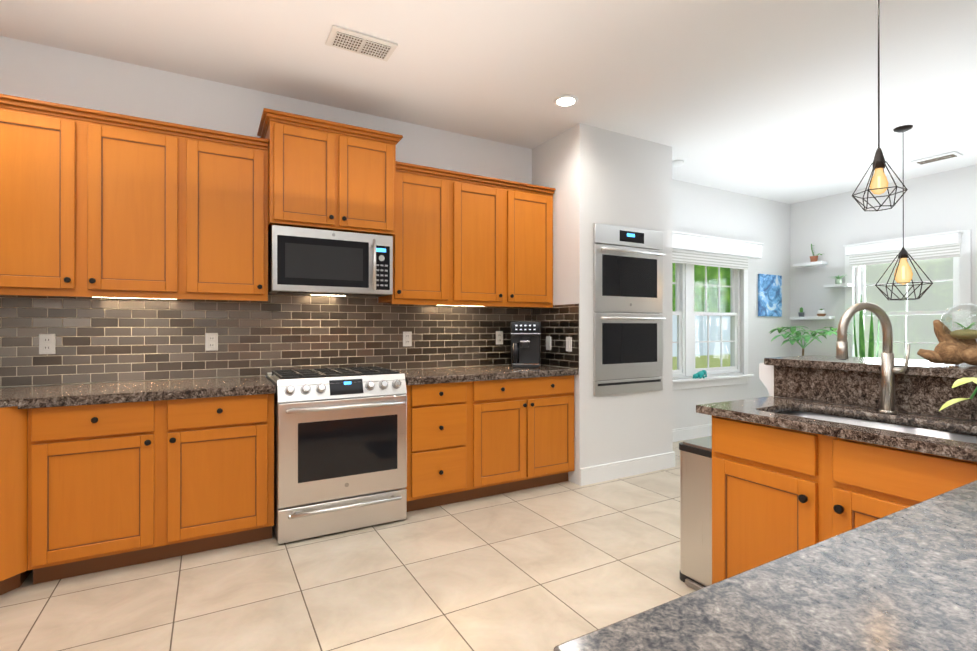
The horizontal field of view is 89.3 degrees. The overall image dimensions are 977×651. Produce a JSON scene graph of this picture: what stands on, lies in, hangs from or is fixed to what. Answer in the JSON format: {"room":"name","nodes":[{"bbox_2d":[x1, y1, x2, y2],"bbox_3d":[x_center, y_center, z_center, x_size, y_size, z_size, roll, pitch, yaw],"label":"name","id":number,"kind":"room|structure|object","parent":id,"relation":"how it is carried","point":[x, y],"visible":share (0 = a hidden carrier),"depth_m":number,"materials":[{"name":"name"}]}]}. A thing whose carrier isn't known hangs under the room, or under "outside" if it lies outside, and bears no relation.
{"room":"kitchen","nodes":[
{"label":"kitchen","id":0,"kind":"room"},
{"bbox_2d":[0,436,707,650],"bbox_3d":[1.269,1.298,1.126,10.220,0.100,6.980,0,0,-29],"label":"floor","id":1,"kind":"structure","parent":0,"point":[550,567],"depth_m":2.37,"materials":[{"name":"tile"}]},
{"bbox_2d":[0,406,51,594],"bbox_3d":[-2.400,0.810,1.698,1.169,0.880,2.057,0,0,-29],"label":"base cabinet","id":2,"kind":"object","parent":1,"relation":"on","point":[25,434],"depth_m":2.32,"materials":[{"name":"brown wood"}]},
{"bbox_2d":[52,394,273,580],"bbox_3d":[-1.844,0.813,2.839,1.069,0.880,0.617,0,0,-29],"label":"base cabinet","id":3,"kind":"object","parent":1,"relation":"on","point":[86,489],"depth_m":2.58,"materials":[{"name":"brown wood"}]},
{"bbox_2d":[0,376,275,408],"bbox_3d":[-2.215,0.362,2.355,2.196,0.048,1.079,0,0,-29],"label":"countertop","id":4,"kind":"structure","parent":3,"relation":"on","point":[30,397],"depth_m":2.61,"materials":[{"name":"stone"}]},
{"bbox_2d":[267,366,406,543],"bbox_3d":[-1.002,0.776,3.242,0.766,0.956,0.714,0,0,-29],"label":"range","id":5,"kind":"object","parent":1,"relation":"on","point":[340,449],"visible":1,"depth_m":2.97,"materials":[{"name":"silver metal"}]},
{"bbox_2d":[406,381,473,511],"bbox_3d":[-0.482,0.815,3.605,0.469,0.880,0.617,0,0,-29],"label":"base cabinet","id":6,"kind":"object","parent":1,"relation":"on","point":[466,441],"depth_m":3.35,"materials":[{"name":"brown wood"}]},
{"bbox_2d":[474,375,573,498],"bbox_3d":[0.132,0.816,3.951,0.941,0.880,0.617,0,0,-29],"label":"base cabinet","id":7,"kind":"object","parent":1,"relation":"on","point":[524,427],"depth_m":3.67,"materials":[{"name":"brown wood"}]},
{"bbox_2d":[394,365,577,384],"bbox_3d":[-0.064,0.365,3.820,1.413,0.048,0.641,0,0,-29],"label":"countertop","id":8,"kind":"structure","parent":7,"relation":"on","point":[494,372],"depth_m":3.61,"materials":[{"name":"stone"}]},
{"bbox_2d":[510,321,540,367],"bbox_3d":[0.308,0.154,4.110,0.245,0.375,0.324,0,0,4],"label":"coffee machine","id":9,"kind":"object","parent":8,"relation":"on","point":[525,344],"visible":1,"depth_m":3.98,"materials":[{"name":"black plastic"}]},
{"bbox_2d":[679,436,711,589],"bbox_3d":[1.127,0.912,2.405,0.337,0.680,0.269,0,0,-29],"label":"steel trash can","id":10,"kind":"object","parent":1,"relation":"on","point":[696,514],"visible":0.27,"depth_m":2.36,"materials":[{"name":"silver metal"}]},
{"bbox_2d":[712,411,976,583],"bbox_3d":[1.374,0.810,1.807,0.546,0.880,0.930,0,0,-29],"label":"base cabinet","id":11,"kind":"object","parent":1,"relation":"on","point":[778,492],"visible":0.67,"depth_m":1.78,"materials":[{"name":"brown wood"}]},
{"bbox_2d":[696,396,976,461],"bbox_3d":[1.355,0.352,1.803,0.543,0.032,0.976,0,0,-29],"label":"countertop","id":12,"kind":"structure","parent":11,"relation":"on","point":[765,410],"depth_m":1.77,"materials":[{"name":"stone"}]},
{"bbox_2d":[836,302,909,413],"bbox_3d":[1.441,0.123,1.854,0.246,0.425,0.147,0,0,-29],"label":"gooseneck faucet","id":13,"kind":"object","parent":12,"relation":"on","point":[888,369],"visible":1,"depth_m":1.87,"materials":[{"name":"silver metal"}]},
{"bbox_2d":[779,411,976,442],"bbox_3d":[1.371,0.475,1.763,0.342,0.210,0.717,0,0,-29],"label":"sink basin","id":14,"kind":"object","parent":12,"relation":"in","point":[923,431],"visible":0.06,"depth_m":1.86,"materials":[{"name":"silver metal"}]},
{"bbox_2d":[759,363,971,420],"bbox_3d":[1.882,0.719,1.584,0.121,1.062,2.053,0,0,-29],"label":"partition panel","id":15,"kind":"object","parent":1,"relation":"on","point":[766,374],"visible":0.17,"depth_m":2.42,"materials":[{"name":"white paint"}]},
{"bbox_2d":[774,366,976,420],"bbox_3d":[1.847,0.261,1.508,0.020,0.147,1.953,0,0,-29],"label":"backsplash","id":16,"kind":"structure","parent":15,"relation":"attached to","point":[925,395],"depth_m":2.00,"materials":[{"name":"brown stone"}]},
{"bbox_2d":[854,296,879,357],"bbox_3d":[4.217,0.451,5.511,0.320,1.617,0.320,0,0,-29],"label":"snake plant","id":17,"kind":"object","parent":1,"relation":"on","point":[862,342],"visible":0.25,"depth_m":5.46,"materials":[{"name":"green plant"}]},
{"bbox_2d":[764,355,976,377],"bbox_3d":[2.005,0.169,1.605,0.470,0.033,2.005,0,0,-29],"label":"bar","id":18,"kind":"object","parent":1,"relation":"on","point":[917,367],"visible":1,"depth_m":2.04,"materials":[{"name":"stone"}]},
{"bbox_2d":[917,303,976,365],"bbox_3d":[1.872,0.034,1.932,0.286,0.238,0.228,0,0,-29],"label":"terrarium","id":19,"kind":"object","parent":18,"relation":"on","point":[957,347],"visible":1,"depth_m":1.89,"materials":[{"name":"clear glass"}]},
{"bbox_2d":[939,377,976,410],"bbox_3d":[1.789,0.139,1.574,0.527,0.320,0.147,0,0,29],"label":"trailing plant","id":20,"kind":"object","parent":18,"relation":"on","point":[961,381],"visible":0.98,"depth_m":1.69,"materials":[{"name":"green"}]},
{"bbox_3d":[1.002,0.807,0.469,1.507,0.880,0.935,0,0,-29],"label":"cabinet","id":21,"kind":"object","parent":1,"relation":"on","visible":0},
{"bbox_2d":[554,480,976,650],"bbox_3d":[1.196,0.349,0.574,2.028,0.032,1.005,0,0,-29],"label":"countertop","id":22,"kind":"structure","parent":21,"relation":"on","point":[905,579],"depth_m":0.60,"materials":[{"name":"stone"}]},
{"bbox_2d":[0,36,976,484],"bbox_3d":[1.269,-0.177,1.130,10.220,2.850,6.980,0,0,-29],"label":"wall","id":23,"kind":"structure","parent":0,"point":[592,174],"depth_m":4.20,"materials":[{"name":"white paint"}]},
{"bbox_2d":[0,94,187,298],"bbox_3d":[-2.249,-0.653,2.769,0.917,0.957,0.347,0,0,-29],"label":"upper cabinet","id":24,"kind":"object","parent":23,"relation":"attached to","point":[95,203],"depth_m":2.64,"materials":[{"name":"brown wood"}]},
{"bbox_2d":[96,297,452,305],"bbox_3d":[-1.137,-0.165,3.413,2.550,0.014,0.060,0,0,-29],"label":"light strips","id":25,"kind":"object","parent":24,"relation":"attached to","point":[152,298],"visible":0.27,"depth_m":2.92,"materials":[{"name":"white plastic"}]},
{"bbox_2d":[184,126,267,300],"bbox_3d":[-1.650,-0.652,3.106,0.457,0.957,0.347,0,0,-29],"label":"upper cabinet","id":26,"kind":"object","parent":23,"relation":"attached to","point":[226,175],"depth_m":2.96,"materials":[{"name":"brown wood"}]},
{"bbox_2d":[0,295,578,386],"bbox_3d":[-1.364,0.063,3.090,4.398,0.550,0.654,0,0,-29],"label":"tile backsplash","id":27,"kind":"structure","parent":23,"relation":"attached to","point":[99,340],"depth_m":3.31,"materials":[{"name":"glazed ceramic tile"},{"name":"grout"}]},
{"bbox_2d":[39,334,55,353],"bbox_3d":[-2.507,0.105,2.808,0.072,0.116,0.009,0,0,-29],"label":"outlet","id":28,"kind":"object","parent":27,"relation":"attached to","point":[47,343],"depth_m":2.81,"materials":[{"name":"white plastic"}]},
{"bbox_2d":[205,333,217,350],"bbox_3d":[-1.797,0.106,3.208,0.072,0.116,0.009,0,0,-29],"label":"outlet","id":29,"kind":"object","parent":27,"relation":"attached to","point":[211,339],"depth_m":3.20,"materials":[{"name":"white plastic"}]},
{"bbox_2d":[403,332,411,345],"bbox_3d":[-0.634,0.106,3.863,0.072,0.116,0.009,0,0,-29],"label":"outlet","id":30,"kind":"object","parent":27,"relation":"attached to","point":[407,336],"depth_m":3.86,"materials":[{"name":"white plastic"}]},
{"bbox_2d":[496,331,502,344],"bbox_3d":[0.095,0.107,4.274,0.072,0.116,0.009,0,0,-29],"label":"outlet","id":31,"kind":"object","parent":27,"relation":"attached to","point":[499,334],"depth_m":4.27,"materials":[{"name":"white plastic"}]},
{"bbox_2d":[546,336,550,349],"bbox_3d":[0.512,0.151,4.215,0.009,0.116,0.072,0,0,-29],"label":"outlet","id":32,"kind":"object","parent":27,"relation":"attached to","point":[548,339],"depth_m":4.21,"materials":[{"name":"white plastic"}]},
{"bbox_2d":[566,337,571,351],"bbox_3d":[0.645,0.150,3.978,0.009,0.116,0.072,0,0,-29],"label":"outlet","id":33,"kind":"object","parent":27,"relation":"attached to","point":[568,339],"depth_m":3.97,"materials":[{"name":"white plastic"}]},
{"bbox_2d":[257,108,402,235],"bbox_3d":[-1.075,-0.966,3.366,0.874,0.676,0.460,0,0,-29],"label":"upper cabinet","id":34,"kind":"object","parent":23,"relation":"attached to","point":[328,175],"visible":0.94,"depth_m":3.17,"materials":[{"name":"brown wood"}]},
{"bbox_2d":[268,225,392,297],"bbox_3d":[-1.076,-0.414,3.366,0.768,0.410,0.438,0,0,-29],"label":"over-the-range microwave","id":35,"kind":"object","parent":34,"relation":"attached to","point":[311,262],"visible":1,"depth_m":3.21,"materials":[{"name":"silver metal"}]},
{"bbox_2d":[378,161,453,304],"bbox_3d":[-0.559,-0.651,3.722,0.451,0.957,0.347,0,0,-29],"label":"upper cabinet","id":36,"kind":"object","parent":23,"relation":"attached to","point":[423,240],"depth_m":3.58,"materials":[{"name":"brown wood"}]},
{"bbox_2d":[454,173,555,307],"bbox_3d":[0.053,-0.650,4.066,0.953,0.957,0.347,0,0,-29],"label":"upper cabinet","id":37,"kind":"object","parent":23,"relation":"attached to","point":[462,239],"depth_m":3.91,"materials":[{"name":"brown wood"}]},
{"bbox_2d":[580,451,674,485],"bbox_3d":[1.187,1.189,4.139,1.076,0.135,0.020,0,0,-29],"label":"baseboard","id":38,"kind":"structure","parent":23,"relation":"attached to","point":[613,470],"depth_m":4.10,"materials":[{"name":"white wood"}]},
{"bbox_2d":[593,223,665,395],"bbox_3d":[1.058,-0.128,4.344,0.775,1.376,0.633,0,0,-29],"label":"wall oven","id":39,"kind":"object","parent":23,"relation":"attached to","point":[628,318],"visible":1,"depth_m":4.10,"materials":[{"name":"silver metal"}]},
{"bbox_2d":[673,424,711,441],"bbox_3d":[2.622,1.193,5.701,2.990,0.135,0.020,0,0,-29],"label":"baseboard","id":40,"kind":"structure","parent":23,"relation":"attached to","point":[680,434],"depth_m":5.49,"materials":[{"name":"white wood"}]},
{"bbox_2d":[672,263,753,389],"bbox_3d":[2.264,-0.128,5.534,2.050,1.655,0.185,0,0,-29],"label":"window","id":41,"kind":"structure","parent":23,"relation":"in","point":[684,312],"depth_m":5.66,"materials":[{"name":"white"}]},
{"bbox_2d":[693,370,706,378],"bbox_3d":[2.369,0.543,5.520,0.207,0.092,0.067,0,0,-29],"label":"elephant figurine","id":42,"kind":"object","parent":41,"relation":"on","point":[700,374],"visible":1,"depth_m":5.49,"materials":[{"name":"teal ceramic"}]},
{"bbox_2d":[672,231,763,269],"bbox_3d":[2.344,-0.833,5.487,2.194,0.325,0.123,0,0,-29],"label":"blind valance","id":43,"kind":"object","parent":23,"relation":"attached to","point":[697,249],"visible":0.5,"depth_m":5.56,"materials":[{"name":"white wood"}]},
{"bbox_2d":[758,274,781,316],"bbox_3d":[3.542,-0.376,6.216,0.465,0.524,0.028,0,0,-29],"label":"canvas painting","id":44,"kind":"object","parent":23,"relation":"attached to","point":[769,295],"visible":1,"depth_m":6.19},
{"bbox_2d":[790,261,853,319],"bbox_3d":[4.078,-0.430,6.072,0.148,0.707,0.660,0,0,-29],"label":"floating shelves","id":45,"kind":"object","parent":23,"relation":"attached to","point":[816,263],"visible":1,"depth_m":6.03,"materials":[{"name":"white wood"}]},
{"bbox_2d":[798,244,843,316],"bbox_3d":[4.091,-0.566,6.060,0.220,0.909,0.551,0,0,-29],"label":"potted plant","id":46,"kind":"object","parent":45,"relation":"on","point":[822,312],"visible":0.92,"depth_m":6.07,"materials":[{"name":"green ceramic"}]},
{"bbox_2d":[855,257,959,358],"bbox_3d":[4.598,-0.150,5.447,0.080,1.430,0.940,0,0,-29],"label":"window","id":47,"kind":"structure","parent":23,"relation":"in","point":[860,285],"depth_m":5.43,"materials":[{"name":"white"}]},
{"bbox_2d":[845,230,970,356],"bbox_3d":[4.504,-0.128,5.393,0.073,1.655,1.180,0,0,-29],"label":"window trim","id":48,"kind":"structure","parent":23,"relation":"in","point":[965,274],"depth_m":4.97,"materials":[{"name":"white wood"}]},
{"bbox_2d":[843,230,962,266],"bbox_3d":[4.477,-0.818,5.391,0.123,0.255,1.034,0,0,-29],"label":"blind","id":49,"kind":"object","parent":48,"relation":"attached to","point":[935,246],"visible":0.98,"depth_m":5.29,"materials":[{"name":"white"}]},
{"bbox_2d":[0,0,976,203],"bbox_3d":[1.269,-1.652,1.134,10.220,0.100,6.980,0,0,-29],"label":"ceiling","id":50,"kind":"structure","parent":0,"point":[775,100],"depth_m":3.05,"materials":[{"name":"white paint"}]},
{"bbox_2d":[325,25,397,61],"bbox_3d":[-0.718,-1.585,2.795,0.360,0.020,0.195,0,0,-29],"label":"ceiling vent","id":51,"kind":"object","parent":50,"relation":"in","point":[358,43],"visible":0.98,"depth_m":2.77,"materials":[{"name":"white metal"}]},
{"bbox_2d":[554,94,577,105],"bbox_3d":[0.547,-1.587,3.493,0.169,0.012,0.169,0,0,-38],"label":"recessed light","id":52,"kind":"object","parent":50,"relation":"in","point":[565,100],"visible":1,"depth_m":3.45,"materials":[{"name":"white plastic"}]},
{"bbox_2d":[672,160,683,166],"bbox_3d":[1.839,-1.573,4.807,0.120,0.035,0.120,0,0,-29],"label":"smoke detector","id":53,"kind":"object","parent":50,"relation":"attached to","point":[677,163],"visible":0.83,"depth_m":4.77,"materials":[{"name":"white plastic"}]},
{"bbox_2d":[852,0,907,210],"bbox_3d":[1.582,-1.035,2.003,0.181,1.127,0.157,0,0,-29],"label":"pendant light","id":54,"kind":"object","parent":50,"relation":"hanging from","point":[878,184],"visible":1,"depth_m":2.00,"materials":[{"name":"brown metal"}]},
{"bbox_2d":[875,125,932,300],"bbox_3d":[3.344,-0.899,3.985,0.365,1.388,0.316,0,0,-29],"label":"dining pendant light","id":55,"kind":"object","parent":50,"relation":"hanging from","point":[903,274],"visible":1,"depth_m":3.96,"materials":[{"name":"brown metal"}]},
{"bbox_2d":[911,151,962,165],"bbox_3d":[4.251,-1.582,4.692,0.190,0.016,0.330,0,0,-29],"label":"ceiling vent","id":56,"kind":"object","parent":50,"relation":"in","point":[940,157],"visible":1,"depth_m":4.66,"materials":[{"name":"white metal"}]},
{"label":"outside","id":57,"kind":"structure","parent":0,"visible":0},
{"bbox_2d":[672,257,952,369],"bbox_3d":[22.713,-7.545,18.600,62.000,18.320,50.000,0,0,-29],"label":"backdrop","id":58,"kind":"structure","parent":57,"point":[942,269],"depth_m":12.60,"materials":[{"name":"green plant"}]},
{"bbox_3d":[3.649,1.036,5.763,0.400,0.450,0.320,0,0,-29],"label":"plant stand","id":59,"kind":"object","parent":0,"visible":0},
{"bbox_2d":[769,326,849,355],"bbox_3d":[3.704,0.408,5.793,0.792,0.803,0.798,0,0,-29],"label":"plant","id":60,"kind":"object","parent":59,"relation":"on","point":[798,336],"visible":0.81,"depth_m":5.76,"materials":[{"name":"green plant"}]}
]}

